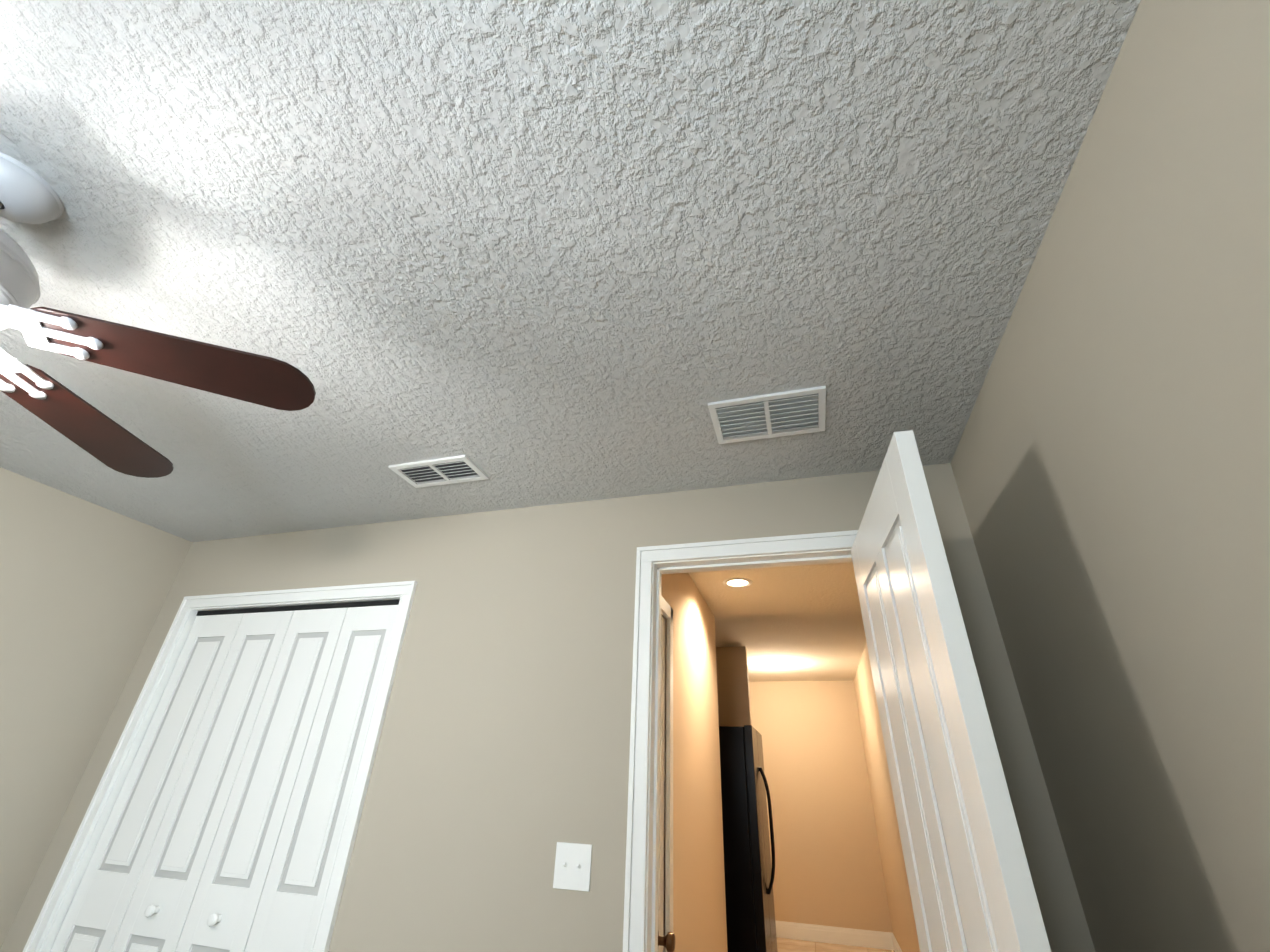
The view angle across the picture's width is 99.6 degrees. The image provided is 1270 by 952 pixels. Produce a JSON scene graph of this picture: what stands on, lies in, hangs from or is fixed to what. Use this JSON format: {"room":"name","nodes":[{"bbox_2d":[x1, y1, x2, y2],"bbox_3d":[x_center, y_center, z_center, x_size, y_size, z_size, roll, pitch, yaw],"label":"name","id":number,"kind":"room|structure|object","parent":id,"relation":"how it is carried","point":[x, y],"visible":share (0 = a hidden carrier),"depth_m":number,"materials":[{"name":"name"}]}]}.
{"room":"bedroom","nodes":[
{"label":"bedroom","id":0,"kind":"room"},
{"bbox_2d":[0,467,192,948],"bbox_3d":[-2.890,0.615,0.994,0.120,2.560,3.376,-7,-31,15],"label":"wall","id":1,"kind":"structure","parent":0,"point":[85,586],"depth_m":2.28,"materials":[{"name":"beige paint"}]},
{"bbox_2d":[0,463,1094,951],"bbox_3d":[-0.639,1.191,1.856,3.857,2.560,0.120,-7,-31,15],"label":"wall","id":2,"kind":"structure","parent":0,"point":[500,769],"depth_m":1.92,"materials":[{"name":"beige paint"}]},
{"bbox_2d":[50,600,398,951],"bbox_3d":[-1.603,1.494,1.972,1.205,2.057,0.073,-7,-31,15],"label":"bifold closet doors","id":3,"kind":"structure","parent":2,"relation":"in","point":[222,829],"depth_m":2.12,"materials":[{"name":"white wood"}]},
{"bbox_2d":[23,530,857,951],"bbox_3d":[-0.703,1.352,1.784,3.188,2.205,0.162,-7,-31,15],"label":"door frame","id":4,"kind":"structure","parent":2,"relation":"attached to","point":[641,868],"depth_m":1.98,"materials":[{"name":"white wood"}]},
{"bbox_2d":[553,842,591,891],"bbox_3d":[-0.191,1.182,1.626,0.116,0.115,0.018,-7,-31,15],"label":"toggle light switch","id":5,"kind":"object","parent":2,"relation":"attached to","point":[572,870],"visible":1,"depth_m":1.63,"materials":[{"name":"white plastic"}]},
{"bbox_2d":[851,430,1050,951],"bbox_3d":[0.669,0.999,0.997,0.179,2.125,0.749,-7,-31,15],"label":"bedroom door","id":6,"kind":"structure","parent":2,"relation":"in","point":[971,885],"depth_m":1.10,"materials":[{"name":"white wood"}]},
{"bbox_2d":[0,0,1140,616],"bbox_3d":[-0.803,-0.296,1.880,3.857,0.280,5.150,-7,-31,15],"label":"ceiling","id":7,"kind":"structure","parent":0,"point":[532,252],"depth_m":1.14,"materials":[{"name":"grey paint"}]},
{"bbox_2d":[0,152,315,477],"bbox_3d":[-1.334,-0.248,0.903,1.209,0.800,1.245,-7,-31,15],"label":"ceiling fan","id":8,"kind":"object","parent":7,"relation":"hanging from","point":[28,195],"visible":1,"depth_m":1.08,"materials":[{"name":"brown wood"}]},
{"bbox_2d":[388,455,488,487],"bbox_3d":[-0.759,-0.014,2.081,0.335,0.011,0.170,-7,-31,15],"label":"ceiling vent","id":9,"kind":"object","parent":7,"relation":"in","point":[446,470],"visible":1,"depth_m":2.08,"materials":[{"name":"white metal"}]},
{"bbox_2d":[723,578,751,587],"bbox_3d":[0.594,0.619,3.109,0.170,0.006,0.170,-7,-31,15],"label":"recessed light","id":10,"kind":"object","parent":7,"relation":"in","point":[737,582],"visible":1,"depth_m":3.11,"materials":[{"name":"white glass"}]},
{"bbox_2d":[708,386,825,443],"bbox_3d":[0.420,-0.185,1.695,0.345,0.015,0.225,-7,-31,15],"label":"ceiling vent","id":11,"kind":"object","parent":7,"relation":"in","point":[794,412],"visible":1,"depth_m":1.69,"materials":[{"name":"white metal"}]},
{"bbox_2d":[661,573,727,951],"bbox_3d":[0.215,1.509,2.522,0.120,2.720,1.774,-7,-31,15],"label":"wall","id":12,"kind":"structure","parent":0,"point":[699,900],"depth_m":2.64,"materials":[{"name":"beige paint"}]},
{"bbox_2d":[658,616,674,951],"bbox_3d":[0.075,1.455,1.760,0.100,2.036,0.294,-7,-31,15],"label":"closet door","id":13,"kind":"structure","parent":12,"relation":"in","point":[667,941],"depth_m":1.99,"materials":[{"name":"white wood"}]},
{"bbox_2d":[661,596,672,951],"bbox_3d":[0.018,1.444,1.799,0.136,2.110,0.400,-7,-31,15],"label":"trim","id":14,"kind":"structure","parent":12,"relation":"attached to","point":[666,611],"depth_m":2.10,"materials":[{"name":"white wood"}]},
{"bbox_2d":[721,647,752,726],"bbox_3d":[0.067,2.899,4.992,2.074,2.720,0.120,-7,-31,15],"label":"wall","id":15,"kind":"structure","parent":0,"point":[736,688],"depth_m":5.13,"materials":[{"name":"beige paint"}]},
{"bbox_2d":[715,611,865,681],"bbox_3d":[0.687,1.802,5.651,3.440,0.120,3.970,-7,-31,15],"label":"ceiling","id":16,"kind":"structure","parent":0,"point":[823,646],"depth_m":5.09,"materials":[{"name":"beige paint"}]},
{"bbox_2d":[753,681,888,931],"bbox_3d":[1.129,3.864,6.626,3.320,2.720,0.120,-7,-31,15],"label":"wall","id":17,"kind":"structure","parent":0,"point":[839,859],"depth_m":6.22,"materials":[{"name":"beige paint"}]},
{"bbox_2d":[775,920,892,949],"bbox_3d":[1.108,4.950,5.924,3.170,0.140,0.014,-7,-31,15],"label":"baseboard","id":18,"kind":"structure","parent":17,"relation":"attached to","point":[842,936],"depth_m":5.65,"materials":[{"name":"white wood"}]},
{"bbox_2d":[777,937,894,951],"bbox_3d":[0.344,3.735,3.584,3.440,0.100,5.739,-7,-31,15],"label":"floor","id":19,"kind":"structure","parent":0,"point":[788,945],"depth_m":5.47,"materials":[{"name":"beige tile"}]},
{"bbox_2d":[719,725,777,951],"bbox_3d":[0.650,2.947,4.116,0.842,1.815,0.900,-7,-31,15],"label":"fridge","id":20,"kind":"object","parent":19,"relation":"on","point":[749,897],"visible":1,"depth_m":3.83,"materials":[{"name":"black metal"}]},
{"bbox_2d":[853,0,1269,951],"bbox_3d":[1.507,1.513,2.438,0.120,2.720,9.120,-7,-31,15],"label":"wall","id":21,"kind":"structure","parent":0,"point":[1111,464],"depth_m":0.89,"materials":[{"name":"beige paint"}]},
{"bbox_2d":[890,932,901,951],"bbox_3d":[1.858,3.425,3.173,0.014,0.140,5.624,-7,-31,15],"label":"baseboard","id":22,"kind":"structure","parent":21,"relation":"attached to","point":[896,947],"depth_m":5.34,"materials":[{"name":"white wood"}]}
]}

